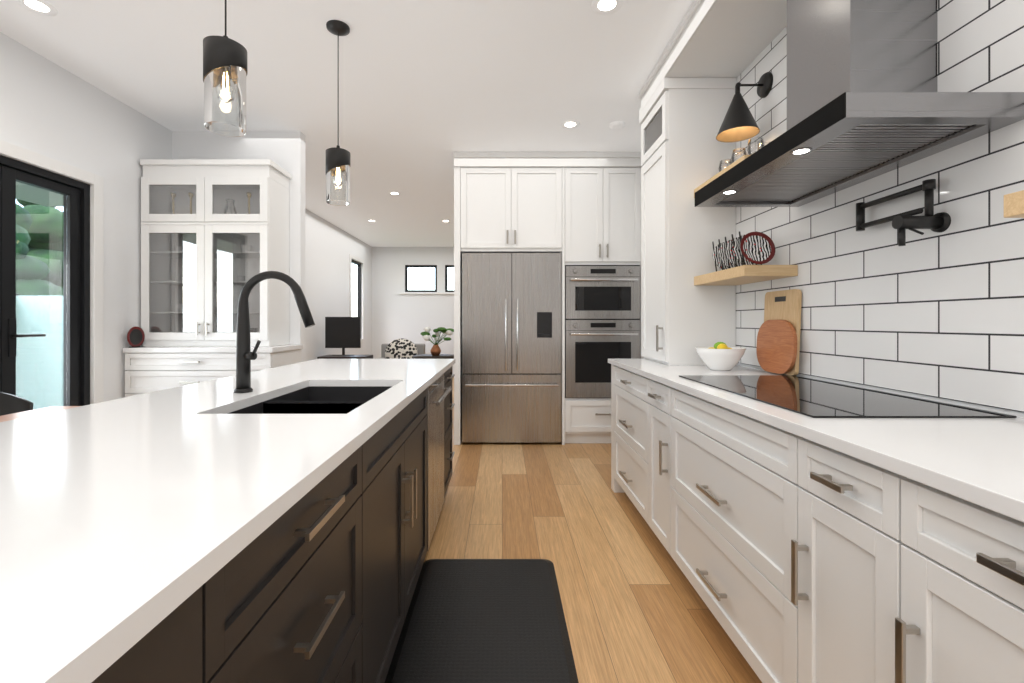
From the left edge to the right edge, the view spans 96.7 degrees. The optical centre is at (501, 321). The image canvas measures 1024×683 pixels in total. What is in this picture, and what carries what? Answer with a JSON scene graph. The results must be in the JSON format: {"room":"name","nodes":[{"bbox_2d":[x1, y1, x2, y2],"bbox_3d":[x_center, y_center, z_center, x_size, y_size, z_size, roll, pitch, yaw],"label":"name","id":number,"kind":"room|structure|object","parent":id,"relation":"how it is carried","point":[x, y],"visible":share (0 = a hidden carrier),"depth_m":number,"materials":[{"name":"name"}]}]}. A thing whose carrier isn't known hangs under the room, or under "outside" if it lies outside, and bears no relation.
{"room":"kitchen","nodes":[
{"label":"kitchen","id":0,"kind":"room"},
{"bbox_2d":[0,32,371,403],"bbox_3d":[-2.850,-0.220,3.600,0.100,2.800,12.600,0,0,0],"label":"wall","id":1,"kind":"structure","parent":0,"point":[50,109],"depth_m":3.30,"materials":[{"name":"white paint"}]},
{"bbox_2d":[16,181,62,205],"bbox_3d":[-3.953,-1.345,1.750,2.095,0.150,6.500,0,0,0],"label":"roof eave","id":2,"kind":"object","parent":1,"relation":"attached to","point":[42,199],"depth_m":4.60,"materials":[{"name":"grey"}]},
{"bbox_2d":[0,140,103,408],"bbox_3d":[-2.826,0.084,2.574,0.128,2.193,1.217,0,0,0],"label":"door frame","id":3,"kind":"structure","parent":1,"relation":"attached to","point":[76,290],"depth_m":2.98,"materials":[{"name":"black"}]},
{"bbox_2d":[349,254,363,341],"bbox_3d":[-2.828,-0.425,8.775,0.115,1.650,0.850,0,0,0],"label":"window","id":4,"kind":"structure","parent":1,"relation":"in","point":[358,290],"depth_m":9.08,"materials":[{"name":"black"}]},
{"bbox_2d":[172,131,304,361],"bbox_3d":[-2.255,-0.220,3.911,1.090,2.800,0.098,0,0,0],"label":"wall","id":5,"kind":"structure","parent":0,"point":[285,150],"depth_m":3.86,"materials":[{"name":"white paint"}]},
{"bbox_2d":[0,0,693,246],"bbox_3d":[-0.350,-1.650,3.600,5.100,0.060,12.600,0,0,0],"label":"ceiling","id":6,"kind":"structure","parent":0,"point":[428,89],"depth_m":2.98,"materials":[{"name":"white paint"}]},
{"bbox_2d":[16,0,57,15],"bbox_3d":[-2.380,-1.617,2.330,0.156,0.004,0.156,0,0,0],"label":"recessed light","id":7,"kind":"object","parent":6,"relation":"in","point":[45,9],"visible":1,"depth_m":2.34,"materials":[{"name":"white paint"}]},
{"bbox_2d":[203,0,246,136],"bbox_3d":[-0.935,-1.135,1.540,0.129,0.970,0.129,0,0,0],"label":"pendant light","id":8,"kind":"object","parent":6,"relation":"hanging from","point":[224,61],"visible":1,"depth_m":1.50,"materials":[{"name":"black"}]},
{"bbox_2d":[326,20,349,205],"bbox_3d":[-0.900,-1.136,2.500,0.129,0.966,0.129,0,0,0],"label":"pendant light","id":9,"kind":"object","parent":6,"relation":"hanging from","point":[337,159],"visible":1,"depth_m":2.47,"materials":[{"name":"black"}]},
{"bbox_2d":[389,192,400,194],"bbox_3d":[-1.350,-1.617,5.730,0.156,0.004,0.156,0,0,0],"label":"recessed light","id":10,"kind":"object","parent":6,"relation":"in","point":[395,193],"visible":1,"depth_m":5.73,"materials":[{"name":"white paint"}]},
{"bbox_2d":[561,120,579,128],"bbox_3d":[0.560,-1.617,3.730,0.156,0.004,0.156,0,0,0],"label":"recessed light","id":11,"kind":"object","parent":6,"relation":"in","point":[570,124],"visible":1,"depth_m":3.73,"materials":[{"name":"white paint"}]},
{"bbox_2d":[591,0,622,14],"bbox_3d":[0.535,-1.617,2.320,0.156,0.004,0.156,0,0,0],"label":"recessed light","id":12,"kind":"object","parent":6,"relation":"in","point":[603,7],"visible":1,"depth_m":2.33,"materials":[{"name":"white paint"}]},
{"bbox_2d":[609,121,624,129],"bbox_3d":[0.943,-1.605,3.730,0.130,0.030,0.130,0,0,0],"label":"smoke detector","id":13,"kind":"object","parent":6,"relation":"attached to","point":[616,125],"visible":0.98,"depth_m":3.70,"materials":[{"name":"white paint"}]},
{"bbox_2d":[372,247,453,374],"bbox_3d":[-0.300,-0.220,9.850,5.000,2.800,0.100,0,0,0],"label":"wall","id":14,"kind":"structure","parent":0,"point":[397,315],"depth_m":9.80,"materials":[{"name":"white paint"}]},
{"bbox_2d":[405,265,436,291],"bbox_3d":[-1.745,-0.938,9.860,0.688,0.582,0.060,0,0,0],"label":"window","id":15,"kind":"structure","parent":14,"relation":"in","point":[414,266],"depth_m":9.83,"materials":[{"name":"black"}]},
{"bbox_2d":[399,292,453,293],"bbox_3d":[-1.325,-0.615,9.780,1.750,0.038,0.039,0,0,0],"label":"trim","id":16,"kind":"structure","parent":14,"relation":"attached to","point":[426,292],"depth_m":9.76,"materials":[{"name":"white"}]},
{"bbox_2d":[445,265,453,291],"bbox_3d":[-0.884,-0.938,9.860,0.686,0.582,0.060,0,0,0],"label":"window","id":17,"kind":"structure","parent":14,"relation":"in","point":[446,276],"depth_m":9.83,"materials":[{"name":"black"}]},
{"bbox_2d":[458,152,561,255],"bbox_3d":[0.089,-1.150,4.684,0.977,0.939,0.638,0,0,0],"label":"upper cabinet","id":18,"kind":"object","parent":0,"relation":"attached to","point":[508,201],"depth_m":4.37,"materials":[{"name":"white wood"}]},
{"bbox_2d":[424,377,761,682],"bbox_3d":[-0.350,1.210,3.600,5.100,0.060,12.600,0,0,0],"label":"floor","id":19,"kind":"structure","parent":0,"point":[635,608],"depth_m":2.33,"materials":[{"name":"brown wood"}]},
{"bbox_2d":[0,392,32,415],"bbox_3d":[-2.510,0.760,2.270,0.420,0.840,0.425,0,0,0],"label":"dining chair","id":20,"kind":"object","parent":19,"relation":"on","point":[10,404],"visible":0.06,"depth_m":2.43,"materials":[{"name":"black"}]},
{"bbox_2d":[0,406,79,421],"bbox_3d":[-1.875,0.800,1.790,0.750,0.760,0.980,0,0,0],"label":"dining table","id":21,"kind":"object","parent":19,"relation":"on","point":[14,416],"visible":0.02,"depth_m":2.11,"materials":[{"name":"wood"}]},
{"bbox_2d":[123,159,302,396],"bbox_3d":[-2.232,-0.035,3.586,1.095,2.430,0.545,0,0,0],"label":"china cabinet","id":22,"kind":"object","parent":19,"relation":"on","point":[215,235],"visible":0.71,"depth_m":3.51,"materials":[{"name":"white wood"}]},
{"bbox_2d":[127,327,144,346],"bbox_3d":[-2.760,0.111,3.420,0.040,0.156,0.156,0,0,0],"label":"decorative plate","id":23,"kind":"object","parent":22,"relation":"on","point":[135,336],"visible":0.98,"depth_m":3.42,"materials":[{"name":"black"}]},
{"bbox_2d":[76,363,454,682],"bbox_3d":[-0.782,0.735,1.310,0.976,0.890,3.820,0,0,0],"label":"kitchen island","id":24,"kind":"object","parent":19,"relation":"on","point":[277,524],"depth_m":0.90,"materials":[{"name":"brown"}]},
{"bbox_2d":[0,359,454,682],"bbox_3d":[-0.815,0.275,1.305,0.970,0.030,3.850,0,0,0],"label":"island countertop","id":25,"kind":"structure","parent":24,"relation":"on","point":[109,510],"depth_m":0.71,"materials":[{"name":"white stone"}]},
{"bbox_2d":[234,271,314,392],"bbox_3d":[-0.843,0.035,1.688,0.296,0.450,0.067,0,0,0],"label":"faucet","id":26,"kind":"object","parent":25,"relation":"on","point":[245,355],"visible":1,"depth_m":1.68,"materials":[{"name":"black metal"}]},
{"bbox_2d":[232,383,387,410],"bbox_3d":[-0.655,0.399,1.670,0.430,0.242,0.760,0,0,0],"label":"sink","id":27,"kind":"object","parent":25,"relation":"in","point":[317,396],"depth_m":1.94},
{"bbox_2d":[317,355,372,358],"bbox_3d":[-2.405,0.850,7.025,0.710,0.660,0.450,0,0,0],"label":"media console","id":28,"kind":"object","parent":19,"relation":"on","point":[346,357],"visible":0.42,"depth_m":6.87,"materials":[{"name":"grey wood"}]},
{"bbox_2d":[325,317,360,354],"bbox_3d":[-2.450,0.217,7.025,0.540,0.595,0.050,0,0,0],"label":"monitor","id":29,"kind":"object","parent":28,"relation":"on","point":[343,333],"visible":1,"depth_m":7.00,"materials":[{"name":"black plastic"}]},
{"bbox_2d":[377,344,424,358],"bbox_3d":[-1.630,0.770,7.260,0.740,0.820,0.720,0,0,0],"label":"armchair","id":30,"kind":"object","parent":19,"relation":"on","point":[420,349],"visible":0.1,"depth_m":7.45,"materials":[{"name":"grey fabric"}]},
{"bbox_2d":[385,338,417,358],"bbox_3d":[-1.620,0.500,7.320,0.528,0.470,0.192,0,0,0],"label":"pillow","id":31,"kind":"object","parent":30,"relation":"on","point":[401,348],"visible":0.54,"depth_m":7.27,"materials":[{"name":"multicoloured fabric"}]},
{"bbox_2d":[413,354,453,358],"bbox_3d":[-0.800,0.792,5.500,0.540,0.775,0.540,0,0,0],"label":"side table","id":32,"kind":"object","parent":19,"relation":"on","point":[440,356],"visible":0.33,"depth_m":5.35,"materials":[{"name":"grey wood"}]},
{"bbox_2d":[421,327,453,355],"bbox_3d":[-0.781,0.232,5.487,0.425,0.344,0.186,0,0,0],"label":"flower vase","id":33,"kind":"object","parent":32,"relation":"on","point":[435,350],"visible":1,"depth_m":5.47,"materials":[{"name":"brown ceramic"}]},
{"bbox_2d":[385,559,578,682],"bbox_3d":[-0.068,1.170,1.768,0.635,0.018,0.976,0,0,0],"label":"anti-fatigue mat","id":34,"kind":"object","parent":19,"relation":"on","point":[485,621],"visible":0.9,"depth_m":1.73,"materials":[{"name":"rubber"}]},
{"bbox_2d":[462,252,561,442],"bbox_3d":[0.094,0.257,4.678,0.959,1.846,0.630,0,0,0],"label":"fridge","id":35,"kind":"object","parent":19,"relation":"on","point":[547,285],"depth_m":4.36,"materials":[{"name":"silver metal"}]},
{"bbox_2d":[562,400,610,444],"bbox_3d":[0.970,0.958,4.684,0.734,0.446,0.638,0,0,0],"label":"base cabinet","id":36,"kind":"object","parent":19,"relation":"on","point":[583,421],"depth_m":4.37,"materials":[{"name":"white wood"}]},
{"bbox_2d":[562,264,641,399],"bbox_3d":[0.970,0.092,4.681,0.734,1.284,0.644,0,0,0],"label":"oven cabinet","id":37,"kind":"object","parent":19,"relation":"on","point":[601,303],"depth_m":4.36,"materials":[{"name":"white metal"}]},
{"bbox_2d":[612,367,643,517],"bbox_3d":[1.093,0.735,2.751,0.635,0.890,0.788,0,0,0],"label":"base cabinet","id":38,"kind":"object","parent":19,"relation":"on","point":[627,388],"depth_m":2.80,"materials":[{"name":"white wood"}]},
{"bbox_2d":[644,379,659,539],"bbox_3d":[1.093,0.735,2.252,0.635,0.890,0.325,0,0,0],"label":"base cabinet","id":39,"kind":"object","parent":19,"relation":"on","point":[651,390],"depth_m":2.36,"materials":[{"name":"white wood"}]},
{"bbox_2d":[660,383,787,682],"bbox_3d":[1.093,0.735,1.642,0.635,0.890,1.010,0,0,0],"label":"base cabinet","id":40,"kind":"object","parent":19,"relation":"on","point":[724,474],"depth_m":1.54,"materials":[{"name":"white wood"}]},
{"bbox_2d":[788,435,859,682],"bbox_3d":[1.093,0.735,1.013,0.635,0.890,0.364,0,0,0],"label":"base cabinet","id":41,"kind":"object","parent":19,"relation":"on","point":[800,548],"depth_m":1.11,"materials":[{"name":"white wood"}]},
{"bbox_2d":[860,463,1023,682],"bbox_3d":[1.093,0.735,0.688,0.635,0.890,0.516,0,0,0],"label":"base cabinet","id":42,"kind":"object","parent":19,"relation":"on","point":[942,578],"depth_m":0.82,"materials":[{"name":"white wood"}]},
{"bbox_2d":[608,359,1023,526],"bbox_3d":[1.082,0.275,0.871,0.657,0.030,4.742,0,0,0],"label":"countertop","id":43,"kind":"structure","parent":42,"relation":"on","point":[979,462],"depth_m":1.01,"materials":[{"name":"white stone"}]},
{"bbox_2d":[639,78,736,364],"bbox_3d":[1.179,-0.604,2.981,0.460,1.727,0.498,0,0,0],"label":"hutch","id":44,"kind":"object","parent":43,"relation":"on","point":[684,152],"visible":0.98,"depth_m":2.74,"materials":[{"name":"white wood"}]},
{"bbox_2d":[695,342,745,370],"bbox_3d":[1.185,0.183,2.470,0.250,0.152,0.250,0,0,0],"label":"fruit bowl","id":45,"kind":"object","parent":43,"relation":"on","point":[720,356],"visible":1,"depth_m":2.40,"materials":[{"name":"white ceramic"}]},
{"bbox_2d":[756,320,796,373],"bbox_3d":[1.362,0.121,2.265,0.018,0.265,0.310,2,0,0],"label":"round cutting board","id":46,"kind":"object","parent":43,"relation":"on","point":[776,349],"visible":1,"depth_m":2.24,"materials":[{"name":"brown wood"}]},
{"bbox_2d":[764,289,801,374],"bbox_3d":[1.391,0.048,2.270,0.019,0.410,0.270,2,0,0],"label":"rectangular cutting board","id":47,"kind":"object","parent":43,"relation":"on","point":[783,305],"visible":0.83,"depth_m":2.21,"materials":[{"name":"brown wood"}]},
{"bbox_2d":[679,375,1016,417],"bbox_3d":[1.117,0.257,1.700,0.550,0.006,0.940,0,0,0],"label":"cooktop","id":48,"kind":"object","parent":43,"relation":"in","point":[812,398],"visible":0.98,"depth_m":1.49,"materials":[{"name":"black glass"}]},
{"bbox_2d":[737,363,1023,417],"bbox_3d":[1.470,-0.220,1.200,0.100,2.800,7.800,0,0,0],"label":"wall","id":49,"kind":"structure","parent":0,"point":[997,410],"depth_m":1.55,"materials":[{"name":"white tile"}]},
{"bbox_2d":[562,152,641,263],"bbox_3d":[0.970,-1.085,4.684,0.734,1.070,0.638,0,0,0],"label":"upper cabinet","id":50,"kind":"object","parent":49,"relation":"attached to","point":[601,191],"depth_m":4.37,"materials":[{"name":"white wood"}]},
{"bbox_2d":[638,0,786,114],"bbox_3d":[1.194,-1.544,0.315,0.452,0.149,5.830,0,0,0],"label":"soffit","id":51,"kind":"structure","parent":49,"relation":"attached to","point":[722,38],"depth_m":2.39,"materials":[{"name":"white paint"}]},
{"bbox_2d":[694,155,749,197],"bbox_3d":[1.284,-0.771,2.456,0.256,0.053,0.572,0,0,0],"label":"shelf","id":52,"kind":"object","parent":49,"relation":"attached to","point":[730,166],"visible":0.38,"depth_m":2.40,"materials":[{"name":"brown wood"}]},
{"bbox_2d":[694,265,797,285],"bbox_3d":[1.284,-0.246,2.456,0.256,0.053,0.572,0,0,0],"label":"shelf","id":53,"kind":"object","parent":49,"relation":"attached to","point":[741,275],"visible":1,"depth_m":2.25,"materials":[{"name":"brown wood"}]},
{"bbox_2d":[712,231,774,270],"bbox_3d":[1.290,-0.375,2.480,0.176,0.200,0.420,0,0,0],"label":"rack","id":54,"kind":"object","parent":53,"relation":"on","point":[754,248],"visible":0.9,"depth_m":2.32,"materials":[{"name":"black"}]},
{"bbox_2d":[695,0,1023,206],"bbox_3d":[1.164,-1.008,1.692,0.494,0.924,0.950,0,0,0],"label":"range hood","id":55,"kind":"object","parent":49,"relation":"attached to","point":[866,100],"visible":1,"depth_m":1.48,"materials":[{"name":"silver metal"}]},
{"bbox_2d":[736,0,1023,412],"bbox_3d":[1.416,-0.612,0.350,0.008,1.714,5.900,0,0,0],"label":"tile","id":56,"kind":"structure","parent":49,"relation":"attached to","point":[929,312],"depth_m":1.51,"materials":[{"name":"white tile"}]},
{"bbox_2d":[716,72,772,142],"bbox_3d":[1.282,-1.163,2.430,0.258,0.327,0.210,0,0,0],"label":"sconce","id":57,"kind":"object","parent":56,"relation":"attached to","point":[739,123],"visible":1,"depth_m":2.41,"materials":[{"name":"black metal"}]},
{"bbox_2d":[856,179,950,245],"bbox_3d":[1.341,-0.350,1.586,0.142,0.210,0.341,0,0,0],"label":"pot filler","id":58,"kind":"object","parent":56,"relation":"attached to","point":[929,219],"visible":1,"depth_m":1.46,"materials":[{"name":"black metal"}]},
{"bbox_2d":[1004,190,1023,217],"bbox_3d":[1.284,-0.267,0.725,0.256,0.053,0.650,0,0,0],"label":"shelf","id":59,"kind":"object","parent":49,"relation":"attached to","point":[1014,205],"visible":1,"depth_m":1.03,"materials":[{"name":"brown wood"}]},
{"label":"outside","id":60,"kind":"structure","parent":0,"visible":0},
{"bbox_3d":[-3.800,1.250,1.700,1.800,0.100,5.400,0,0,0],"label":"deck","id":61,"kind":"object","parent":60,"visible":0},
{"bbox_2d":[16,294,62,409],"bbox_3d":[-3.783,0.465,1.665,1.725,1.470,5.330,0,0,0],"label":"screen","id":62,"kind":"object","parent":61,"relation":"on","point":[37,358],"depth_m":4.30,"materials":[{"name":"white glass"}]},
{"bbox_3d":[0.000,4.280,20.000,120.000,0.200,120.000,0,0,0],"label":"ground","id":63,"kind":"structure","parent":60,"visible":0},
{"bbox_2d":[16,204,62,295],"bbox_3d":[-11.909,0.246,10.248,4.303,7.869,3.719,0,0,0],"label":"tree","id":64,"kind":"object","parent":63,"relation":"on","point":[29,261],"depth_m":10.78,"materials":[{"name":"green plant"}]},
{"bbox_2d":[16,199,62,287],"bbox_3d":[-13.394,-0.339,12.810,4.184,9.038,4.683,0,0,0],"label":"tree","id":65,"kind":"object","parent":63,"relation":"on","point":[40,236],"depth_m":12.65,"materials":[{"name":"green plant"}]}
]}

